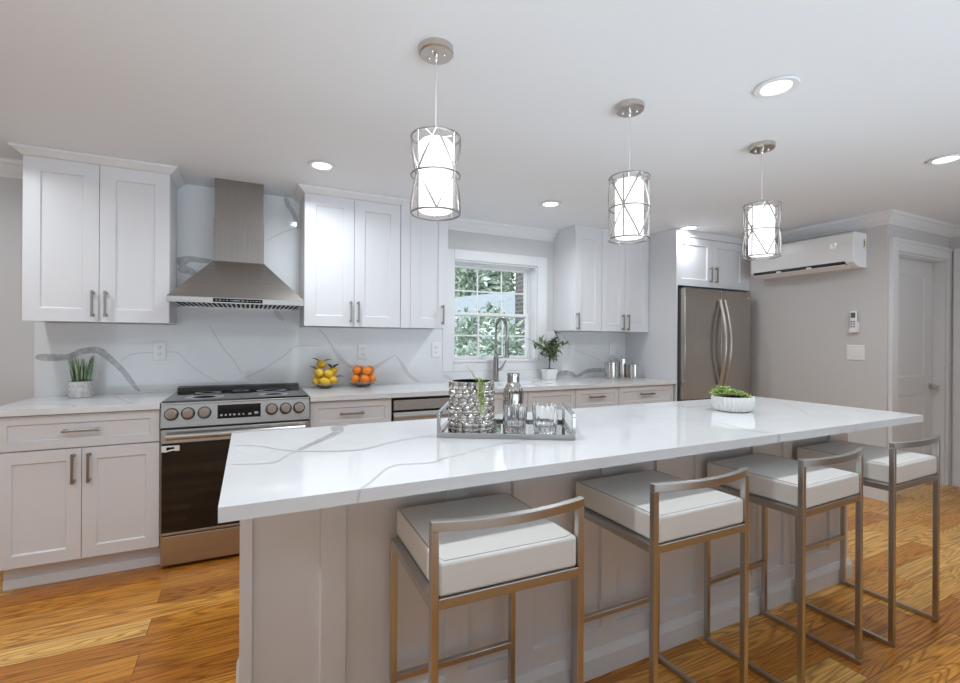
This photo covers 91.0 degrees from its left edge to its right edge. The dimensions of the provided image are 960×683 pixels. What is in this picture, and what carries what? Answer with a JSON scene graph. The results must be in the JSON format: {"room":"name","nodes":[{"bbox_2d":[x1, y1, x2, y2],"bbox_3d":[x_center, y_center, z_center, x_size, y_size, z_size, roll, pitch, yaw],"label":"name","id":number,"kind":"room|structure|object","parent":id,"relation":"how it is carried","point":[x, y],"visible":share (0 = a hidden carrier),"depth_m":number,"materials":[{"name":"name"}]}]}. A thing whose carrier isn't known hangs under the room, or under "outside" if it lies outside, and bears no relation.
{"room":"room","nodes":[
{"label":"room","id":0,"kind":"room"},
{"bbox_2d":[0,177,624,405],"bbox_3d":[-1.043,0.099,3.743,8.020,2.310,0.160,0,0,-26],"label":"wall","id":1,"kind":"structure","parent":0,"point":[16,334],"depth_m":2.81,"materials":[{"name":"grey paint"}]},
{"bbox_2d":[0,157,22,178],"bbox_3d":[-3.547,-1.022,2.388,2.040,0.095,0.066,0,0,-26],"label":"trim","id":2,"kind":"structure","parent":1,"relation":"attached to","point":[9,168],"depth_m":2.77,"materials":[{"name":"white paint"}]},
{"bbox_2d":[8,142,184,323],"bbox_3d":[-2.256,-0.587,2.848,0.770,0.948,0.375,0,0,-26],"label":"upper cabinet","id":3,"kind":"object","parent":1,"relation":"attached to","point":[99,232],"visible":1,"depth_m":2.71,"materials":[{"name":"white paint"}]},
{"bbox_2d":[166,178,303,309],"bbox_3d":[-1.576,-0.644,3.098,0.747,0.827,0.490,0,0,-26],"label":"range hood","id":4,"kind":"object","parent":1,"relation":"attached to","point":[238,277],"visible":1,"depth_m":3.06,"materials":[{"name":"silver metal"}]},
{"bbox_2d":[34,184,441,396],"bbox_3d":[-1.500,-0.360,3.419,2.629,1.395,0.016,0,0,-26],"label":"backsplash","id":5,"kind":"structure","parent":1,"relation":"attached to","point":[206,346],"depth_m":3.27,"materials":[{"name":"white stone"}]},
{"bbox_2d":[153,342,165,359],"bbox_3d":[-2.112,0.062,3.107,0.076,0.122,0.008,0,0,-26],"label":"wall outlet","id":6,"kind":"object","parent":5,"relation":"attached to","point":[159,348],"visible":1,"depth_m":3.10,"materials":[{"name":"white plastic"}]},
{"bbox_2d":[156,345,162,349],"bbox_3d":[-2.111,0.041,3.104,0.034,0.030,0.002,0,0,-26],"label":"receptacle","id":7,"kind":"object","parent":6,"relation":"attached to","point":[158,347],"depth_m":3.10,"materials":[{"name":"white plastic"}]},
{"bbox_2d":[358,344,367,358],"bbox_3d":[-0.918,0.079,3.692,0.076,0.122,0.008,0,0,-26],"label":"wall outlet","id":8,"kind":"object","parent":5,"relation":"attached to","point":[362,348],"visible":1,"depth_m":3.69,"materials":[{"name":"white plastic"}]},
{"bbox_2d":[432,343,439,356],"bbox_3d":[-0.368,0.071,3.961,0.076,0.122,0.008,0,0,-26],"label":"wall outlet","id":9,"kind":"object","parent":5,"relation":"attached to","point":[435,346],"visible":1,"depth_m":3.96,"materials":[{"name":"white plastic"}]},
{"bbox_2d":[294,183,402,327],"bbox_3d":[-0.975,-0.581,3.475,0.721,0.948,0.375,0,0,-26],"label":"upper cabinet","id":10,"kind":"object","parent":1,"relation":"attached to","point":[350,240],"visible":1,"depth_m":3.34,"materials":[{"name":"white paint"}]},
{"bbox_2d":[393,198,455,328],"bbox_3d":[-0.460,-0.577,3.728,0.424,0.949,0.375,0,0,-26],"label":"upper cabinet","id":11,"kind":"object","parent":1,"relation":"attached to","point":[423,243],"visible":0.81,"depth_m":3.60,"materials":[{"name":"white paint"}]},
{"bbox_2d":[442,248,546,371],"bbox_3d":[0.121,-0.266,4.298,1.055,1.053,0.184,0,0,-26],"label":"window","id":12,"kind":"structure","parent":1,"relation":"in","point":[535,278],"depth_m":4.32,"materials":[{"name":"white paint"}]},
{"bbox_2d":[448,216,557,241],"bbox_3d":[0.171,-1.002,4.209,1.216,0.095,0.066,0,0,-26],"label":"trim","id":13,"kind":"structure","parent":1,"relation":"attached to","point":[459,224],"depth_m":4.21,"materials":[{"name":"white paint"}]},
{"bbox_2d":[442,331,625,381],"bbox_3d":[0.592,0.129,4.445,2.036,0.452,0.016,0,0,-26],"label":"backsplash","id":14,"kind":"structure","parent":1,"relation":"attached to","point":[591,348],"depth_m":4.62,"materials":[{"name":"white stone"}]},
{"bbox_2d":[568,344,574,355],"bbox_3d":[0.888,0.083,4.575,0.076,0.122,0.010,0,0,-26],"label":"wall outlet","id":15,"kind":"object","parent":14,"relation":"attached to","point":[571,348],"visible":1,"depth_m":4.57,"materials":[{"name":"white plastic"}]},
{"bbox_2d":[609,343,614,354],"bbox_3d":[1.351,0.077,4.802,0.076,0.122,0.010,0,0,-26],"label":"wall outlet","id":16,"kind":"object","parent":14,"relation":"attached to","point":[612,345],"visible":1,"depth_m":4.79,"materials":[{"name":"white plastic"}]},
{"bbox_2d":[553,225,601,330],"bbox_3d":[0.921,-0.570,4.411,0.304,0.948,0.363,0,0,-26],"label":"upper cabinet","id":17,"kind":"object","parent":1,"relation":"attached to","point":[577,248],"visible":1,"depth_m":4.30,"materials":[{"name":"white paint"}]},
{"bbox_2d":[592,229,648,331],"bbox_3d":[1.322,-0.568,4.607,0.585,0.948,0.363,0,0,-26],"label":"upper cabinet","id":18,"kind":"object","parent":1,"relation":"attached to","point":[625,267],"visible":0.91,"depth_m":4.47,"materials":[{"name":"white paint"}]},
{"bbox_2d":[0,0,959,238],"bbox_3d":[1.173,-1.084,0.460,9.100,0.080,8.000,0,0,-26],"label":"ceiling","id":19,"kind":"structure","parent":0,"point":[250,91],"depth_m":2.02,"materials":[{"name":"white paint"}]},
{"bbox_2d":[307,160,335,170],"bbox_3d":[-0.946,-1.050,2.819,0.164,0.009,0.164,0,0,-26],"label":"recessed light","id":20,"kind":"object","parent":19,"relation":"in","point":[320,165],"visible":1,"depth_m":2.81,"materials":[{"name":"white paint"}]},
{"bbox_2d":[410,37,460,220],"bbox_3d":[-0.158,-0.752,1.689,0.181,0.597,0.181,0,0,-26],"label":"pendant lamp","id":21,"kind":"object","parent":19,"relation":"hanging from","point":[435,172],"visible":1,"depth_m":1.64,"materials":[{"name":"white glass"}]},
{"bbox_2d":[540,201,561,207],"bbox_3d":[0.536,-1.042,3.578,0.164,0.009,0.164,0,0,-26],"label":"recessed light","id":22,"kind":"object","parent":19,"relation":"in","point":[549,204],"visible":1,"depth_m":3.57,"materials":[{"name":"white paint"}]},
{"bbox_2d":[608,98,650,243],"bbox_3d":[0.662,-0.748,2.090,0.181,0.597,0.181,0,0,-26],"label":"pendant lamp","id":23,"kind":"object","parent":19,"relation":"hanging from","point":[629,191],"visible":1,"depth_m":2.04,"materials":[{"name":"white glass"}]},
{"bbox_2d":[680,225,698,229],"bbox_3d":[1.911,-1.034,4.295,0.164,0.009,0.164,0,0,-26],"label":"recessed light","id":24,"kind":"object","parent":19,"relation":"in","point":[691,227],"visible":1,"depth_m":4.28,"materials":[{"name":"white paint"}]},
{"bbox_2d":[742,140,781,259],"bbox_3d":[1.492,-0.743,2.497,0.181,0.597,0.181,0,0,-26],"label":"pendant lamp","id":25,"kind":"object","parent":19,"relation":"hanging from","point":[761,241],"visible":1,"depth_m":2.45,"materials":[{"name":"white glass"}]},
{"bbox_2d":[753,76,800,97],"bbox_3d":[1.211,-1.038,1.927,0.164,0.009,0.164,0,0,-26],"label":"recessed light","id":26,"kind":"object","parent":19,"relation":"in","point":[778,86],"visible":1,"depth_m":1.92,"materials":[{"name":"white paint"}]},
{"bbox_2d":[926,153,959,164],"bbox_3d":[2.640,-1.030,2.671,0.164,0.009,0.164,0,0,-26],"label":"recessed light","id":27,"kind":"object","parent":19,"relation":"in","point":[950,158],"visible":1,"depth_m":2.67,"materials":[{"name":"white paint"}]},
{"bbox_2d":[0,482,959,682],"bbox_3d":[1.160,1.291,0.460,9.100,0.050,8.000,0,0,-26],"label":"floor","id":28,"kind":"structure","parent":0,"point":[177,623],"depth_m":2.07,"materials":[{"name":"brown wood"}]},
{"bbox_2d":[0,408,162,590],"bbox_3d":[-2.196,0.808,2.715,0.675,0.881,0.673,0,0,-26],"label":"base cabinet","id":29,"kind":"object","parent":28,"relation":"on","point":[80,493],"visible":1,"depth_m":2.44,"materials":[{"name":"white paint"}]},
{"bbox_2d":[0,392,174,416],"bbox_3d":[-2.206,0.350,2.704,0.709,0.032,0.652,0,0,-26],"label":"countertop","id":30,"kind":"structure","parent":29,"relation":"on","point":[40,405],"depth_m":2.54,"materials":[{"name":"white stone"}]},
{"bbox_2d":[66,355,93,397],"bbox_3d":[-2.392,0.207,2.823,0.127,0.253,0.148,0,0,-40],"label":"snake plant","id":31,"kind":"object","parent":30,"relation":"on","point":[81,385],"visible":1,"depth_m":2.79,"materials":[{"name":"green plant"}]},
{"bbox_2d":[160,383,309,566],"bbox_3d":[-1.526,0.777,2.999,0.767,0.950,0.715,0,0,-26],"label":"range","id":32,"kind":"object","parent":28,"relation":"on","point":[198,423],"visible":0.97,"depth_m":2.67,"materials":[{"name":"grey metal"}]},
{"bbox_2d":[160,419,308,536],"bbox_3d":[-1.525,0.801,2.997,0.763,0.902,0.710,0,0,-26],"label":"oven","id":33,"kind":"object","parent":32,"relation":"in","point":[194,452],"depth_m":2.64,"materials":[{"name":"black glass"}]},
{"bbox_2d":[161,387,308,404],"bbox_3d":[-1.539,0.339,3.032,0.767,0.018,0.642,0,0,-26],"label":"cooktop","id":34,"kind":"object","parent":32,"relation":"in","point":[197,395],"depth_m":2.88,"materials":[{"name":"silver metal"}]},
{"bbox_2d":[308,398,390,426],"bbox_3d":[-0.961,0.814,3.320,0.519,0.881,0.673,0,0,-26],"label":"base cabinet","id":35,"kind":"object","parent":28,"relation":"on","point":[361,411],"visible":0.3,"depth_m":3.04,"materials":[{"name":"white paint"}]},
{"bbox_2d":[391,395,449,421],"bbox_3d":[-0.446,0.820,3.560,0.606,0.876,0.617,0,0,-26],"label":"dishwasher","id":36,"kind":"object","parent":28,"relation":"on","point":[422,407],"visible":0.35,"depth_m":3.24,"materials":[{"name":"silver metal"}]},
{"bbox_2d":[389,493,583,682],"bbox_3d":[0.006,0.835,1.319,0.423,0.850,0.430,0,0,-24],"label":"bar stool","id":37,"kind":"object","parent":28,"relation":"on","point":[459,552],"visible":1,"depth_m":1.21,"materials":[{"name":"silver metal"}]},
{"bbox_2d":[493,384,574,413],"bbox_3d":[0.234,0.821,3.905,0.910,0.881,0.673,0,0,-26],"label":"base cabinet","id":38,"kind":"object","parent":28,"relation":"on","point":[567,396],"visible":0.08,"depth_m":3.71,"materials":[{"name":"white paint"}]},
{"bbox_2d":[300,376,676,401],"bbox_3d":[0.231,0.363,3.897,3.164,0.033,0.652,0,0,-26],"label":"countertop","id":39,"kind":"structure","parent":38,"relation":"on","point":[350,392],"depth_m":3.60,"materials":[{"name":"white stone"}]},
{"bbox_2d":[312,382,337,388],"bbox_3d":[-1.129,0.318,3.440,0.181,0.042,0.181,0,0,-3],"label":"glass bowl","id":40,"kind":"object","parent":39,"relation":"on","point":[320,385],"visible":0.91,"depth_m":3.38,"materials":[{"name":"white"}]},
{"bbox_2d":[312,376,319,382],"bbox_3d":[-1.186,0.282,3.423,0.062,0.066,0.084,0,0,-26],"label":"lemon","id":41,"kind":"object","parent":40,"relation":"in","point":[315,379],"visible":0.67,"depth_m":3.39,"materials":[{"name":"yellow food"}]},
{"bbox_2d":[310,366,323,376],"bbox_3d":[-1.178,0.215,3.399,0.096,0.081,0.076,0,0,-12],"label":"lemon","id":42,"kind":"object","parent":41,"relation":"on","point":[318,372],"visible":1,"depth_m":3.38,"materials":[{"name":"yellow plant"}]},
{"bbox_2d":[313,358,330,368],"bbox_3d":[-1.159,0.159,3.462,0.121,0.078,0.086,0,0,4],"label":"lemon","id":43,"kind":"object","parent":42,"relation":"on","point":[321,364],"visible":1,"depth_m":3.45,"materials":[{"name":"yellow plant"}]},
{"bbox_2d":[319,377,329,382],"bbox_3d":[-1.116,0.290,3.390,0.083,0.065,0.063,0,0,-26],"label":"lemon","id":44,"kind":"object","parent":40,"relation":"in","point":[323,379],"visible":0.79,"depth_m":3.37,"materials":[{"name":"yellow food"}]},
{"bbox_2d":[329,375,343,382],"bbox_3d":[-1.065,0.283,3.476,0.111,0.065,0.070,0,0,-40],"label":"lemon","id":45,"kind":"object","parent":40,"relation":"in","point":[333,379],"visible":0.75,"depth_m":3.44,"materials":[{"name":"yellow plant"}]},
{"bbox_2d":[324,370,333,377],"bbox_3d":[-1.103,0.236,3.437,0.072,0.064,0.072,0,0,-26],"label":"lemon","id":46,"kind":"object","parent":45,"relation":"on","point":[327,373],"visible":1,"depth_m":3.41,"materials":[{"name":"yellow food"}]},
{"bbox_2d":[347,379,377,386],"bbox_3d":[-0.885,0.316,3.559,0.220,0.050,0.220,0,0,-3],"label":"glass bowl","id":47,"kind":"object","parent":39,"relation":"on","point":[356,383],"visible":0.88,"depth_m":3.49,"materials":[{"name":"white"}]},
{"bbox_2d":[351,375,359,380],"bbox_3d":[-0.928,0.281,3.516,0.071,0.068,0.071,0,0,-26],"label":"orange","id":48,"kind":"object","parent":47,"relation":"in","point":[354,377],"visible":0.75,"depth_m":3.49,"materials":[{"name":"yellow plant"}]},
{"bbox_2d":[352,366,361,374],"bbox_3d":[-0.920,0.215,3.531,0.071,0.068,0.071,0,0,-26],"label":"orange","id":49,"kind":"object","parent":48,"relation":"on","point":[357,370],"visible":1,"depth_m":3.51,"materials":[{"name":"yellow plant"}]},
{"bbox_2d":[360,375,369,380],"bbox_3d":[-0.857,0.281,3.507,0.071,0.068,0.071,0,0,-26],"label":"orange","id":50,"kind":"object","parent":47,"relation":"in","point":[363,377],"visible":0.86,"depth_m":3.48,"materials":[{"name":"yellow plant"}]},
{"bbox_2d":[362,366,370,374],"bbox_3d":[-0.849,0.219,3.528,0.071,0.068,0.071,0,0,-26],"label":"orange","id":51,"kind":"object","parent":50,"relation":"on","point":[366,370],"visible":1,"depth_m":3.50,"materials":[{"name":"yellow plant"}]},
{"bbox_2d":[368,374,375,380],"bbox_3d":[-0.823,0.281,3.569,0.071,0.068,0.071,0,0,-26],"label":"orange","id":52,"kind":"object","parent":47,"relation":"in","point":[372,377],"visible":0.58,"depth_m":3.54,"materials":[{"name":"yellow plant"}]},
{"bbox_2d":[493,317,508,380],"bbox_3d":[0.202,0.067,4.066,0.121,0.560,0.226,0,0,-26],"label":"faucet","id":53,"kind":"object","parent":39,"relation":"on","point":[496,369],"visible":1,"depth_m":4.10,"materials":[{"name":"silver metal"}]},
{"bbox_2d":[529,330,569,379],"bbox_3d":[0.634,0.119,4.305,0.475,0.460,0.221,0,0,-26],"label":"potted tree","id":54,"kind":"object","parent":39,"relation":"on","point":[549,373],"visible":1,"depth_m":4.29,"materials":[{"name":"green plant"}]},
{"bbox_2d":[604,360,617,378],"bbox_3d":[1.254,0.262,4.512,0.130,0.180,0.130,0,0,-26],"label":"canister","id":55,"kind":"object","parent":39,"relation":"on","point":[610,368],"visible":1,"depth_m":4.46,"materials":[{"name":"silver metal"}]},
{"bbox_2d":[614,356,627,377],"bbox_3d":[1.402,0.248,4.679,0.136,0.210,0.136,0,0,-26],"label":"canister","id":56,"kind":"object","parent":39,"relation":"on","point":[622,362],"visible":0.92,"depth_m":4.62,"materials":[{"name":"silver metal"}]},
{"bbox_2d":[627,362,638,377],"bbox_3d":[1.481,0.275,4.562,0.110,0.158,0.110,0,0,-26],"label":"canister","id":57,"kind":"object","parent":39,"relation":"on","point":[632,369],"visible":0.94,"depth_m":4.52,"materials":[{"name":"silver metal"}]},
{"bbox_2d":[236,433,852,682],"bbox_3d":[0.552,0.823,2.148,2.962,0.881,0.577,0,0,-26],"label":"kitchen island","id":58,"kind":"object","parent":28,"relation":"on","point":[314,585],"visible":0.38,"depth_m":1.61,"materials":[{"name":"white paint"}]},
{"bbox_2d":[218,396,922,522],"bbox_3d":[0.614,0.365,2.027,3.002,0.033,0.881,0,0,-26],"label":"island countertop","id":59,"kind":"structure","parent":58,"relation":"on","point":[283,471],"depth_m":1.53,"materials":[{"name":"white stone"}]},
{"bbox_2d":[437,401,575,439],"bbox_3d":[0.101,0.299,1.836,0.492,0.092,0.330,0,0,3],"label":"serving tray","id":60,"kind":"object","parent":59,"relation":"on","point":[563,431],"visible":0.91,"depth_m":1.69,"materials":[{"name":"silver metal"}]},
{"bbox_2d":[448,379,494,431],"bbox_3d":[-0.033,0.245,1.844,0.180,0.184,0.180,0,0,-26],"label":"vase","id":61,"kind":"object","parent":60,"relation":"on","point":[464,415],"visible":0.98,"depth_m":1.77,"materials":[{"name":"silver glass"}]},
{"bbox_2d":[467,367,486,416],"bbox_3d":[-0.004,0.183,1.758,0.080,0.189,0.082,0,0,25],"label":"plant sprig","id":62,"kind":"object","parent":61,"relation":"in","point":[481,396],"visible":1,"depth_m":1.74,"materials":[{"name":"green plant"}]},
{"bbox_2d":[443,421,568,433],"bbox_3d":[0.101,0.339,1.836,0.468,0.002,0.306,0,0,3],"label":"mirror","id":63,"kind":"object","parent":60,"relation":"on","point":[499,427],"depth_m":1.80,"materials":[{"name":"glass"}]},
{"bbox_2d":[503,373,523,422],"bbox_3d":[0.136,0.234,1.931,0.085,0.208,0.085,0,0,-26],"label":"bottle","id":64,"kind":"object","parent":60,"relation":"on","point":[513,393],"visible":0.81,"depth_m":1.91,"materials":[{"name":"silver metal"}]},
{"bbox_2d":[504,404,526,433],"bbox_3d":[0.132,0.288,1.749,0.089,0.100,0.089,0,0,-26],"label":"glass tumbler","id":65,"kind":"object","parent":60,"relation":"on","point":[515,415],"visible":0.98,"depth_m":1.72,"materials":[{"name":"white"}]},
{"bbox_2d":[532,403,557,433],"bbox_3d":[0.242,0.286,1.757,0.097,0.104,0.097,0,0,-26],"label":"glass tumbler","id":66,"kind":"object","parent":60,"relation":"on","point":[544,415],"visible":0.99,"depth_m":1.72,"materials":[{"name":"white"}]},
{"bbox_2d":[707,385,754,412],"bbox_3d":[1.283,0.289,2.398,0.214,0.127,0.198,0,0,-39],"label":"potted plant","id":67,"kind":"object","parent":59,"relation":"on","point":[724,398],"visible":1,"depth_m":2.34,"materials":[{"name":"white ceramic"}]},
{"bbox_2d":[711,395,754,412],"bbox_3d":[1.287,0.315,2.401,0.199,0.076,0.197,0,0,-26],"label":"bowl","id":68,"kind":"object","parent":67,"relation":"on","point":[725,403],"depth_m":2.33,"materials":[{"name":"white ceramic"}]},
{"bbox_2d":[575,387,618,408],"bbox_3d":[0.848,0.824,4.206,0.454,0.881,0.673,0,0,-26],"label":"base cabinet","id":69,"kind":"object","parent":28,"relation":"on","point":[607,396],"visible":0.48,"depth_m":3.93,"materials":[{"name":"white paint"}]},
{"bbox_2d":[619,384,672,404],"bbox_3d":[1.350,0.827,4.452,0.660,0.881,0.673,0,0,-26],"label":"base cabinet","id":70,"kind":"object","parent":28,"relation":"on","point":[628,395],"visible":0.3,"depth_m":4.17,"materials":[{"name":"white paint"}]},
{"bbox_2d":[571,467,748,682],"bbox_3d":[0.612,0.838,1.616,0.423,0.850,0.430,0,0,-26],"label":"bar stool","id":71,"kind":"object","parent":28,"relation":"on","point":[657,512],"visible":0.92,"depth_m":1.51,"materials":[{"name":"silver metal"}]},
{"bbox_2d":[625,228,749,401],"bbox_3d":[2.129,0.117,4.831,1.063,2.309,0.673,0,0,-26],"label":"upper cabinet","id":72,"kind":"object","parent":28,"relation":"on","point":[678,258],"visible":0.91,"depth_m":4.51,"materials":[{"name":"white paint"}]},
{"bbox_2d":[677,287,750,400],"bbox_3d":[2.131,0.380,4.733,0.921,1.744,0.814,0,0,-26],"label":"refrigerator","id":73,"kind":"object","parent":28,"relation":"on","point":[714,326],"visible":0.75,"depth_m":4.39,"materials":[{"name":"grey metal"}]},
{"bbox_2d":[704,447,863,682],"bbox_3d":[1.233,0.842,1.912,0.423,0.850,0.430,0,0,-28],"label":"bar stool","id":74,"kind":"object","parent":28,"relation":"on","point":[801,488],"visible":0.91,"depth_m":1.83,"materials":[{"name":"silver metal"}]},
{"bbox_2d":[795,434,939,647],"bbox_3d":[1.817,0.845,2.206,0.423,0.850,0.430,0,0,-27],"label":"bar stool","id":75,"kind":"object","parent":28,"relation":"on","point":[890,469],"visible":0.9,"depth_m":2.12,"materials":[{"name":"silver metal"}]},
{"bbox_2d":[736,228,867,444],"bbox_3d":[2.882,0.121,4.652,0.130,2.310,1.660,0,0,-26],"label":"wall","id":76,"kind":"structure","parent":0,"point":[800,325],"depth_m":4.27,"materials":[{"name":"grey paint"}]},
{"bbox_2d":[751,231,866,279],"bbox_3d":[2.908,-0.748,4.230,0.203,0.289,0.866,0,0,-26],"label":"air conditioner","id":77,"kind":"object","parent":76,"relation":"attached to","point":[844,251],"visible":0.96,"depth_m":4.06,"materials":[{"name":"white plastic"}]},
{"bbox_2d":[754,261,846,275],"bbox_3d":[2.830,-0.640,4.209,0.040,0.034,0.775,0,0,-26],"label":"outlet","id":78,"kind":"object","parent":77,"relation":"attached to","point":[821,265],"depth_m":4.16,"materials":[{"name":"plastic"}]},
{"bbox_2d":[775,209,893,243],"bbox_3d":[2.984,-0.986,4.233,0.066,0.095,1.216,0,0,-26],"label":"trim","id":79,"kind":"structure","parent":76,"relation":"attached to","point":[883,217],"depth_m":4.05,"materials":[{"name":"white paint"}]},
{"bbox_2d":[849,322,858,332],"bbox_3d":[3.134,-0.119,3.953,0.034,0.088,0.056,0,0,-26],"label":"remote holder","id":80,"kind":"object","parent":76,"relation":"attached to","point":[857,329],"visible":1,"depth_m":3.93,"materials":[{"name":"white plastic"}]},
{"bbox_2d":[850,311,856,328],"bbox_3d":[3.129,-0.173,3.950,0.018,0.164,0.048,0,0,-26],"label":"remote control","id":81,"kind":"object","parent":80,"relation":"in","point":[853,314],"visible":1,"depth_m":3.94,"materials":[{"name":"white plastic"}]},
{"bbox_2d":[846,345,864,359],"bbox_3d":[3.146,0.092,3.953,0.010,0.125,0.132,0,0,-26],"label":"light switch","id":82,"kind":"object","parent":76,"relation":"attached to","point":[853,352],"visible":1,"depth_m":3.95,"materials":[{"name":"white plastic"}]},
{"bbox_2d":[863,485,887,502],"bbox_3d":[2.852,1.210,4.536,0.016,0.130,1.766,0,0,-26],"label":"baseboard","id":83,"kind":"structure","parent":76,"relation":"attached to","point":[870,492],"depth_m":3.81,"materials":[{"name":"white paint"}]},
{"bbox_2d":[889,209,955,237],"bbox_3d":[3.717,-0.982,3.952,1.136,0.095,0.066,0,0,-26],"label":"crown molding","id":84,"kind":"structure","parent":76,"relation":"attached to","point":[899,218],"depth_m":3.93,"materials":[{"name":"white paint"}]},
{"bbox_2d":[867,224,948,447],"bbox_3d":[3.698,0.125,4.055,1.070,2.310,0.130,0,0,-26],"label":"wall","id":85,"kind":"structure","parent":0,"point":[878,236],"depth_m":3.82,"materials":[{"name":"grey paint"}]},
{"bbox_2d":[888,237,952,499],"bbox_3d":[3.711,0.225,4.046,1.051,2.110,0.158,0,0,-26],"label":"door","id":86,"kind":"structure","parent":85,"relation":"attached to","point":[920,287],"depth_m":4.18,"materials":[{"name":"white paint"}]},
{"bbox_2d":[949,236,959,484],"bbox_3d":[5.550,0.135,1.649,0.140,2.310,6.080,0,0,-26],"label":"wall","id":87,"kind":"structure","parent":0,"point":[954,242],"depth_m":4.21,"materials":[{"name":"grey paint"}]},
{"bbox_2d":[951,224,959,236],"bbox_3d":[5.470,-0.973,1.590,0.066,0.095,5.850,0,0,-26],"label":"trim","id":88,"kind":"structure","parent":87,"relation":"attached to","point":[956,232],"depth_m":4.16,"materials":[{"name":"white paint"}]},
{"bbox_2d":[952,248,959,486],"bbox_3d":[4.445,0.229,3.722,0.020,2.110,1.055,0,0,-26],"label":"door","id":89,"kind":"structure","parent":87,"relation":"in","point":[956,298],"depth_m":4.17,"materials":[{"name":"white paint"}]},
{"label":"outside","id":90,"kind":"structure","parent":0,"visible":0},
{"bbox_3d":[-1.188,1.704,18.324,30.000,0.100,26.050,0,0,-26],"label":"ground","id":91,"kind":"structure","parent":90,"visible":0},
{"bbox_2d":[454,336,486,355],"bbox_3d":[-0.368,0.775,5.740,1.108,1.778,1.176,0,0,-26],"label":"shrub","id":92,"kind":"object","parent":91,"relation":"on","point":[469,347],"visible":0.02,"depth_m":5.66,"materials":[{"name":"green plant"}]},
{"bbox_2d":[455,268,512,297],"bbox_3d":[-0.503,-2.418,24.228,4.658,8.160,3.598,0,0,-10],"label":"tree","id":93,"kind":"object","parent":91,"relation":"on","point":[490,281],"visible":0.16,"depth_m":23.25,"materials":[{"name":"green plant"}]},
{"bbox_2d":[454,291,514,354],"bbox_3d":[-0.511,-0.118,15.939,5.100,3.550,5.720,0,0,-26],"label":"neighbor house","id":94,"kind":"structure","parent":91,"relation":"on","point":[508,305],"depth_m":15.02,"materials":[{"name":"grey"}]},
{"bbox_2d":[454,301,514,355],"bbox_3d":[0.134,0.368,10.161,1.822,2.592,1.532,0,0,-26],"label":"shrub","id":95,"kind":"object","parent":91,"relation":"on","point":[469,323],"visible":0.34,"depth_m":9.82,"materials":[{"name":"green plant"}]},
{"bbox_2d":[464,272,514,291],"bbox_3d":[-0.055,-3.191,30.122,5.718,9.710,4.556,0,0,-6],"label":"tree","id":96,"kind":"object","parent":91,"relation":"on","point":[509,286],"visible":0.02,"depth_m":30.22,"materials":[{"name":"green plant"}]},
{"bbox_2d":[468,317,524,359],"bbox_3d":[0.271,0.628,6.572,1.087,2.077,1.217,0,0,-26],"label":"shrub","id":97,"kind":"object","parent":91,"relation":"on","point":[510,327],"visible":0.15,"depth_m":6.46,"materials":[{"name":"green plant"}]},
{"bbox_2d":[515,273,524,354],"bbox_3d":[0.965,-0.635,8.348,0.530,4.600,0.450,0,0,-26],"label":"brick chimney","id":98,"kind":"object","parent":91,"relation":"on","point":[519,277],"visible":0.07,"depth_m":8.29,"materials":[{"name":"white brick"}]},
{"bbox_3d":[-1.148,0.282,3.486,0.088,0.063,0.063,0,0,-26],"label":"lemon","id":99,"kind":"object","parent":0,"visible":0},
{"bbox_2d":[328,364,338,374],"bbox_3d":[-1.093,0.209,3.499,0.089,0.093,0.079,0,0,-26],"label":"lemon","id":100,"kind":"object","parent":99,"relation":"on","point":[334,369],"visible":0.7,"depth_m":3.48,"materials":[{"name":"yellow plant"}]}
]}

